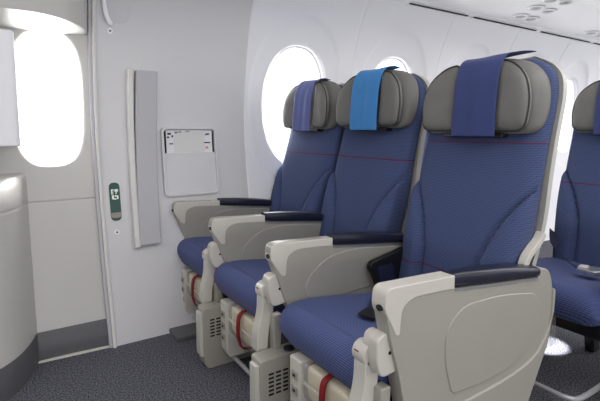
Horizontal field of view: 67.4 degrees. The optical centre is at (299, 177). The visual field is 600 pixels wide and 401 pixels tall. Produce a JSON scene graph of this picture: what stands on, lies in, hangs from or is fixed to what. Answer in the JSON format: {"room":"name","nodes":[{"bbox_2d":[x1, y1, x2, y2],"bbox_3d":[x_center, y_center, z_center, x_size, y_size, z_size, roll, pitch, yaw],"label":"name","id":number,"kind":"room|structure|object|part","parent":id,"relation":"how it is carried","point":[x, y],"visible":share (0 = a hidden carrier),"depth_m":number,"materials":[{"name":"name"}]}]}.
{"room":"aircraft cabin","nodes":[
{"label":"aircraft cabin","id":0,"kind":"room"},
{"bbox_2d":[7,240,599,400],"bbox_3d":[2.447,0.852,1.747,9.100,0.060,5.100,-4,7,-33],"label":"floor","id":1,"kind":"structure","parent":0,"point":[159,368],"depth_m":1.85,"materials":[{"name":"carpet"}]},
{"bbox_2d":[169,322,195,341],"bbox_3d":[-0.207,0.737,2.448,0.980,0.022,0.140,-4,7,-33],"label":"track","id":2,"kind":"object","parent":1,"relation":"on","point":[188,331],"visible":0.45,"depth_m":2.19,"materials":[{"name":"grey metal"}]},
{"bbox_2d":[172,81,344,367],"bbox_3d":[-0.180,0.125,2.324,0.986,1.266,0.633,-4,7,-33],"label":"seat","id":3,"kind":"object","parent":1,"relation":"on","point":[219,231],"visible":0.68,"depth_m":2.30,"materials":[{"name":"fabric"}]},
{"bbox_2d":[177,237,213,276],"bbox_3d":[-0.286,0.392,2.354,0.613,0.148,0.464,-4,7,-33],"label":"seat cushion","id":4,"kind":"object","parent":3,"relation":"on","point":[190,249],"depth_m":2.23,"materials":[{"name":"fabric"}]},
{"bbox_2d":[210,317,220,336],"bbox_3d":[-0.345,0.629,1.902,0.073,0.076,0.008,-4,7,-33],"label":"vent grille","id":5,"kind":"object","parent":3,"relation":"attached to","point":[215,322],"depth_m":1.89,"materials":[{"name":"black"}]},
{"bbox_3d":[-0.382,0.253,2.517,0.659,0.290,0.036,-4,7,-33],"label":"armrest","id":6,"kind":"part","parent":3,"relation":"part of","materials":[{"name":"beige plastic"}]},
{"bbox_3d":[-0.336,0.255,2.526,0.473,0.164,0.007,-4,7,-33],"label":"inset panel","id":7,"kind":"part","parent":3,"relation":"part of","materials":[{"name":"beige plastic"}]},
{"bbox_3d":[-0.103,0.298,2.090,0.659,0.290,0.036,-4,7,-33],"label":"armrest","id":8,"kind":"part","parent":3,"relation":"part of","materials":[{"name":"beige plastic"}]},
{"bbox_3d":[-0.057,0.300,2.099,0.473,0.164,0.007,-4,7,-33],"label":"inset panel","id":9,"kind":"part","parent":3,"relation":"part of","materials":[{"name":"beige plastic"}]},
{"bbox_2d":[283,87,296,126],"bbox_3d":[-0.046,-0.407,2.597,0.047,0.235,0.143,-5,8,-42],"label":"cushion","id":10,"kind":"object","parent":3,"relation":"on","point":[289,101],"depth_m":2.59,"materials":[{"name":"leather"}]},
{"bbox_3d":[0.020,-0.063,2.506,0.336,0.882,0.482,-4,7,-33],"label":"backrest","id":11,"kind":"part","parent":3,"relation":"part of","materials":[{"name":"fabric"}]},
{"bbox_2d":[292,78,329,130],"bbox_3d":[0.063,-0.401,2.496,0.146,0.284,0.166,-4,7,-33],"label":"headrest cover","id":12,"kind":"object","parent":3,"relation":"attached to","point":[303,94],"visible":0.94,"depth_m":2.46,"materials":[{"name":"fabric"}]},
{"bbox_3d":[0.047,-0.263,2.502,0.045,0.016,0.240,-4,7,-33],"label":"headrest rail","id":13,"kind":"part","parent":3,"relation":"part of","materials":[{"name":"black plastic"}]},
{"bbox_2d":[312,83,328,126],"bbox_3d":[0.108,-0.383,2.360,0.047,0.235,0.143,-3,7,-24],"label":"cushion","id":14,"kind":"object","parent":3,"relation":"on","point":[321,96],"depth_m":2.33,"materials":[{"name":"leather"}]},
{"bbox_2d":[214,70,429,400],"bbox_3d":[0.097,0.167,1.901,0.985,1.270,0.623,-4,7,-33],"label":"seat","id":15,"kind":"object","parent":1,"relation":"on","point":[367,197],"visible":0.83,"depth_m":1.86,"materials":[{"name":"fabric"}]},
{"bbox_2d":[214,259,284,316],"bbox_3d":[-0.007,0.437,1.927,0.613,0.148,0.464,-4,7,-33],"label":"seat cushion","id":16,"kind":"object","parent":15,"relation":"on","point":[238,279],"depth_m":1.79,"materials":[{"name":"fabric"}]},
{"bbox_2d":[269,368,287,395],"bbox_3d":[-0.072,0.673,1.483,0.073,0.076,0.008,-4,7,-33],"label":"vent grille","id":17,"kind":"object","parent":15,"relation":"attached to","point":[278,377],"depth_m":1.48,"materials":[{"name":"black"}]},
{"bbox_3d":[0.170,0.342,1.671,0.659,0.290,0.036,-4,7,-33],"label":"armrest","id":18,"kind":"part","parent":15,"relation":"part of","materials":[{"name":"beige plastic"}]},
{"bbox_2d":[336,77,354,125],"bbox_3d":[0.233,-0.366,2.169,0.047,0.235,0.143,-5,8,-42],"label":"cushion","id":19,"kind":"object","parent":15,"relation":"on","point":[344,98],"depth_m":2.16,"materials":[{"name":"leather"}]},
{"bbox_3d":[0.216,0.344,1.680,0.473,0.164,0.007,-4,7,-33],"label":"inset panel","id":20,"kind":"part","parent":15,"relation":"part of","materials":[{"name":"beige plastic"}]},
{"bbox_3d":[0.325,-0.222,2.075,0.045,0.016,0.240,-4,7,-33],"label":"headrest rail","id":21,"kind":"part","parent":15,"relation":"part of","materials":[{"name":"black plastic"}]},
{"bbox_3d":[0.299,-0.018,2.079,0.336,0.882,0.482,-4,7,-33],"label":"backrest","id":22,"kind":"part","parent":15,"relation":"part of","materials":[{"name":"fabric"}]},
{"bbox_2d":[350,66,399,129],"bbox_3d":[0.342,-0.360,2.069,0.146,0.284,0.180,-4,7,-33],"label":"headrest cover","id":23,"kind":"object","parent":15,"relation":"attached to","point":[365,89],"visible":0.99,"depth_m":2.03,"materials":[{"name":"fabric"}]},
{"bbox_2d":[378,72,401,124],"bbox_3d":[0.387,-0.342,1.933,0.047,0.235,0.143,-3,7,-24],"label":"cushion","id":24,"kind":"object","parent":15,"relation":"on","point":[390,102],"depth_m":1.91,"materials":[{"name":"leather"}]},
{"bbox_2d":[279,56,566,400],"bbox_3d":[0.389,0.223,1.454,0.983,1.253,0.586,-4,7,-33],"label":"seat","id":25,"kind":"object","parent":1,"relation":"on","point":[462,310],"visible":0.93,"depth_m":1.41,"materials":[{"name":"fabric"}]},
{"bbox_3d":[-0.017,0.666,1.409,0.004,0.028,0.032,-4,7,-33],"label":"socket plate","id":26,"kind":"part","parent":25,"relation":"part of","materials":[{"name":"beige plastic"}]},
{"bbox_3d":[-0.017,0.617,1.404,0.004,0.028,0.032,-4,7,-33],"label":"socket plate","id":27,"kind":"part","parent":25,"relation":"part of","materials":[{"name":"beige plastic"}]},
{"bbox_2d":[279,292,391,396],"bbox_3d":[0.295,0.486,1.464,0.613,0.148,0.464,-4,7,-33],"label":"seat cushion","id":28,"kind":"object","parent":25,"relation":"on","point":[324,330],"depth_m":1.33,"materials":[{"name":"fabric"}]},
{"bbox_2d":[423,67,458,129],"bbox_3d":[0.535,-0.296,1.709,0.047,0.235,0.143,-5,8,-42],"label":"cushion","id":29,"kind":"object","parent":25,"relation":"on","point":[439,97],"depth_m":1.69,"materials":[{"name":"leather"}]},
{"bbox_3d":[0.491,0.537,1.280,0.731,0.602,0.044,-4,7,-33],"label":"armrest","id":30,"kind":"part","parent":25,"relation":"part of","materials":[{"name":"beige plastic"}]},
{"bbox_3d":[0.628,-0.152,1.615,0.045,0.016,0.240,-4,7,-33],"label":"headrest rail","id":31,"kind":"part","parent":25,"relation":"part of","materials":[{"name":"black plastic"}]},
{"bbox_3d":[0.601,0.030,1.616,0.336,0.882,0.482,-4,7,-33],"label":"backrest","id":32,"kind":"part","parent":25,"relation":"part of","materials":[{"name":"fabric"}]},
{"bbox_3d":[0.561,0.454,1.291,0.441,0.246,0.007,-4,7,-33],"label":"inset panel","id":33,"kind":"part","parent":25,"relation":"part of","materials":[{"name":"beige plastic"}]},
{"bbox_2d":[451,50,536,136],"bbox_3d":[0.669,-0.287,1.570,0.146,0.287,0.220,-4,7,-33],"label":"headrest cover","id":34,"kind":"object","parent":25,"relation":"attached to","point":[476,85],"visible":1,"depth_m":1.55,"materials":[{"name":"blue fabric"}]},
{"bbox_2d":[495,61,531,129],"bbox_3d":[0.689,-0.271,1.472,0.047,0.235,0.143,-3,7,-24],"label":"cushion","id":35,"kind":"object","parent":25,"relation":"on","point":[514,92],"depth_m":1.44,"materials":[{"name":"leather"}]},
{"bbox_2d":[420,131,429,173],"bbox_3d":[0.617,0.071,2.839,0.986,1.266,0.633,-4,7,-33],"label":"seat","id":36,"kind":"object","parent":1,"relation":"on","point":[427,133],"visible":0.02,"depth_m":3.00,"materials":[{"name":"blue fabric"}]},
{"bbox_2d":[534,80,599,400],"bbox_3d":[1.247,0.175,1.911,0.927,1.253,0.555,-4,7,-33],"label":"seat","id":37,"kind":"object","parent":1,"relation":"on","point":[573,267],"visible":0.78,"depth_m":2.09,"materials":[{"name":"blue fabric"}]},
{"bbox_2d":[536,257,599,326],"bbox_3d":[1.143,0.440,1.899,0.613,0.148,0.464,-4,7,-33],"label":"seat cushion","id":38,"kind":"object","parent":37,"relation":"on","point":[577,295],"depth_m":1.65,"materials":[{"name":"fabric"}]},
{"bbox_3d":[1.450,-0.015,2.052,0.336,0.882,0.482,-4,7,-33],"label":"backrest","id":39,"kind":"part","parent":37,"relation":"part of","materials":[{"name":"fabric"}]},
{"bbox_3d":[1.121,0.352,1.777,0.031,0.003,0.051,5,8,40],"label":"buckle plate","id":40,"kind":"part","parent":37,"relation":"part of","materials":[{"name":"silver metal"}]},
{"bbox_2d":[573,81,599,129],"bbox_3d":[1.383,-0.342,2.144,0.047,0.235,0.143,-5,8,-42],"label":"cushion","id":41,"kind":"object","parent":37,"relation":"on","point":[585,102],"depth_m":2.14,"materials":[{"name":"leather"}]},
{"bbox_3d":[1.317,0.666,2.037,0.118,0.250,0.040,-4,7,-33],"label":"leg","id":42,"kind":"part","parent":37,"relation":"part of","materials":[{"name":"black metal"}]},
{"bbox_2d":[593,82,599,134],"bbox_3d":[1.480,-0.338,2.062,0.146,0.284,0.177,-4,7,-33],"label":"headrest cover","id":43,"kind":"object","parent":37,"relation":"attached to","point":[596,126],"visible":1,"depth_m":2.10,"materials":[{"name":"blue fabric"}]},
{"bbox_2d":[96,0,599,345],"bbox_3d":[1.385,-0.294,3.609,5.563,1.830,0.283,-4,7,-33],"label":"wall","id":44,"kind":"structure","parent":0,"point":[196,49],"depth_m":2.48,"materials":[{"name":"white plastic"}]},
{"bbox_2d":[0,0,107,400],"bbox_3d":[-1.517,-0.078,1.553,1.561,1.830,0.615,-4,7,-33],"label":"door","id":45,"kind":"structure","parent":44,"relation":"in","point":[52,304],"depth_m":2.00,"materials":[{"name":"plastic"}]},
{"bbox_2d":[38,345,117,363],"bbox_3d":[-0.994,0.790,2.021,0.328,0.006,0.023,-3,7,-30],"label":"trim","id":46,"kind":"structure","parent":44,"relation":"attached to","point":[107,346],"depth_m":2.01,"materials":[{"name":"white"}]},
{"bbox_2d":[88,0,116,347],"bbox_3d":[-0.947,-0.135,2.099,0.014,1.830,0.284,-4,7,-33],"label":"trim","id":47,"kind":"structure","parent":44,"relation":"attached to","point":[110,343],"depth_m":2.13,"materials":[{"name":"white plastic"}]},
{"bbox_2d":[107,28,112,33],"bbox_3d":[-0.893,-0.688,2.116,0.026,0.026,0.012,-4,7,-33],"label":"screw","id":48,"kind":"object","parent":44,"relation":"attached to","point":[109,30],"visible":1,"depth_m":2.11,"materials":[{"name":"white metal"}]},
{"bbox_2d":[108,182,121,221],"bbox_3d":[-0.904,0.119,2.201,0.056,0.192,0.044,-4,7,-33],"label":"tag","id":49,"kind":"object","parent":44,"relation":"attached to","point":[114,194],"visible":1,"depth_m":2.20,"materials":[{"name":"green plastic"}]},
{"bbox_2d":[101,0,130,25],"bbox_3d":[-0.828,-0.861,2.050,0.144,0.316,0.138,-4,7,-33],"label":"handle","id":50,"kind":"object","parent":44,"relation":"attached to","point":[114,11],"visible":1,"depth_m":2.09,"materials":[{"name":"white plastic"}]},
{"bbox_2d":[126,68,161,247],"bbox_3d":[-0.770,-0.098,2.243,0.159,0.875,0.128,-4,7,-33],"label":"strip","id":51,"kind":"object","parent":44,"relation":"attached to","point":[141,89],"visible":1,"depth_m":2.24,"materials":[{"name":"white plastic"}]},
{"bbox_3d":[-0.819,-0.094,2.212,0.039,0.875,0.130,-3,7,-28],"label":"edge trim","id":52,"kind":"part","parent":51,"relation":"part of","materials":[{"name":"white plastic"}]},
{"bbox_2d":[160,127,219,196],"bbox_3d":[-0.583,-0.088,2.407,0.304,0.361,0.063,-4,7,-33],"label":"pocket","id":53,"kind":"object","parent":44,"relation":"attached to","point":[192,173],"visible":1,"depth_m":2.40,"materials":[{"name":"white plastic"}]},
{"bbox_2d":[166,130,211,152],"bbox_3d":[-0.590,-0.173,2.413,0.252,0.160,0.014,-4,7,-33],"label":"printed card","id":54,"kind":"object","parent":53,"relation":"in","point":[177,141],"visible":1,"depth_m":2.41,"materials":[{"name":"white paper"}]},
{"bbox_2d":[263,46,320,160],"bbox_3d":[-0.032,-0.440,2.801,0.448,0.718,0.082,-4,7,-33],"label":"window frame","id":55,"kind":"structure","parent":44,"relation":"in","point":[309,53],"depth_m":2.77,"materials":[{"name":"white plastic"}]},
{"bbox_2d":[382,58,406,71],"bbox_3d":[0.639,-0.486,3.234,0.448,0.718,0.082,-4,7,-33],"label":"window","id":56,"kind":"structure","parent":44,"relation":"in","point":[400,62],"depth_m":3.21,"materials":[{"name":"white plastic"}]},
{"bbox_2d":[559,79,574,150],"bbox_3d":[2.651,-0.622,4.534,0.448,0.718,0.082,-4,7,-33],"label":"window","id":57,"kind":"structure","parent":44,"relation":"in","point":[570,80],"depth_m":4.65,"materials":[{"name":"white plastic"}]},
{"bbox_2d":[391,0,599,43],"bbox_3d":[1.595,-1.312,2.840,8.900,0.385,1.150,-4,7,-33],"label":"ceiling","id":58,"kind":"structure","parent":0,"point":[580,17],"depth_m":3.26,"materials":[{"name":"white plastic"}]},
{"bbox_2d":[406,3,468,17],"bbox_3d":[0.953,-1.140,3.084,0.620,0.011,0.038,-4,7,-33],"label":"ceiling vent","id":59,"kind":"object","parent":58,"relation":"in","point":[409,4],"visible":1,"depth_m":3.06,"materials":[{"name":"black"}]},
{"bbox_2d":[470,17,536,31],"bbox_3d":[1.599,-1.184,3.501,0.840,0.011,0.038,-4,7,-33],"label":"ceiling vent","id":60,"kind":"object","parent":58,"relation":"in","point":[473,18],"visible":1,"depth_m":3.47,"materials":[{"name":"black"}]},
{"bbox_2d":[512,14,528,18],"bbox_3d":[1.636,-1.190,3.341,0.130,0.014,0.104,-4,7,-33],"label":"recessed light","id":61,"kind":"object","parent":58,"relation":"in","point":[518,16],"visible":1,"depth_m":3.32,"materials":[{"name":"white plastic"}]},
{"bbox_2d":[523,17,538,21],"bbox_3d":[1.755,-1.198,3.415,0.130,0.014,0.104,-4,7,-33],"label":"recessed light","id":62,"kind":"object","parent":58,"relation":"in","point":[529,19],"visible":0.96,"depth_m":3.40,"materials":[{"name":"white plastic"}]},
{"bbox_2d":[527,5,544,10],"bbox_3d":[1.647,-1.179,3.142,0.130,0.011,0.104,-4,7,-33],"label":"air nozzle","id":63,"kind":"object","parent":58,"relation":"attached to","point":[536,7],"visible":1,"depth_m":3.13,"materials":[{"name":"white plastic"}]},
{"bbox_2d":[539,9,556,13],"bbox_3d":[1.779,-1.189,3.231,0.130,0.011,0.104,-4,7,-33],"label":"air nozzle","id":64,"kind":"object","parent":58,"relation":"attached to","point":[545,11],"visible":1,"depth_m":3.23,"materials":[{"name":"white plastic"}]},
{"bbox_2d":[541,0,559,3],"bbox_3d":[1.658,-1.168,2.978,0.130,0.014,0.104,-4,7,-33],"label":"recessed light","id":65,"kind":"object","parent":58,"relation":"in","point":[542,1],"visible":1,"depth_m":2.98,"materials":[{"name":"white plastic"}]},
{"bbox_2d":[538,32,589,43],"bbox_3d":[2.354,-1.235,3.989,0.860,0.011,0.038,-4,7,-33],"label":"ceiling vent","id":66,"kind":"object","parent":58,"relation":"in","point":[544,33],"visible":1,"depth_m":3.96,"materials":[{"name":"black"}]},
{"bbox_2d":[557,0,574,5],"bbox_3d":[1.791,-1.176,3.030,0.130,0.011,0.104,-4,7,-33],"label":"air nozzle","id":67,"kind":"object","parent":58,"relation":"attached to","point":[561,2],"visible":0.95,"depth_m":3.04,"materials":[{"name":"white plastic"}]},
{"bbox_2d":[584,31,598,34],"bbox_3d":[2.531,-1.250,3.907,0.130,0.014,0.104,-4,7,-33],"label":"recessed light","id":68,"kind":"object","parent":58,"relation":"in","point":[588,32],"visible":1,"depth_m":3.89,"materials":[{"name":"white plastic"}]}
]}

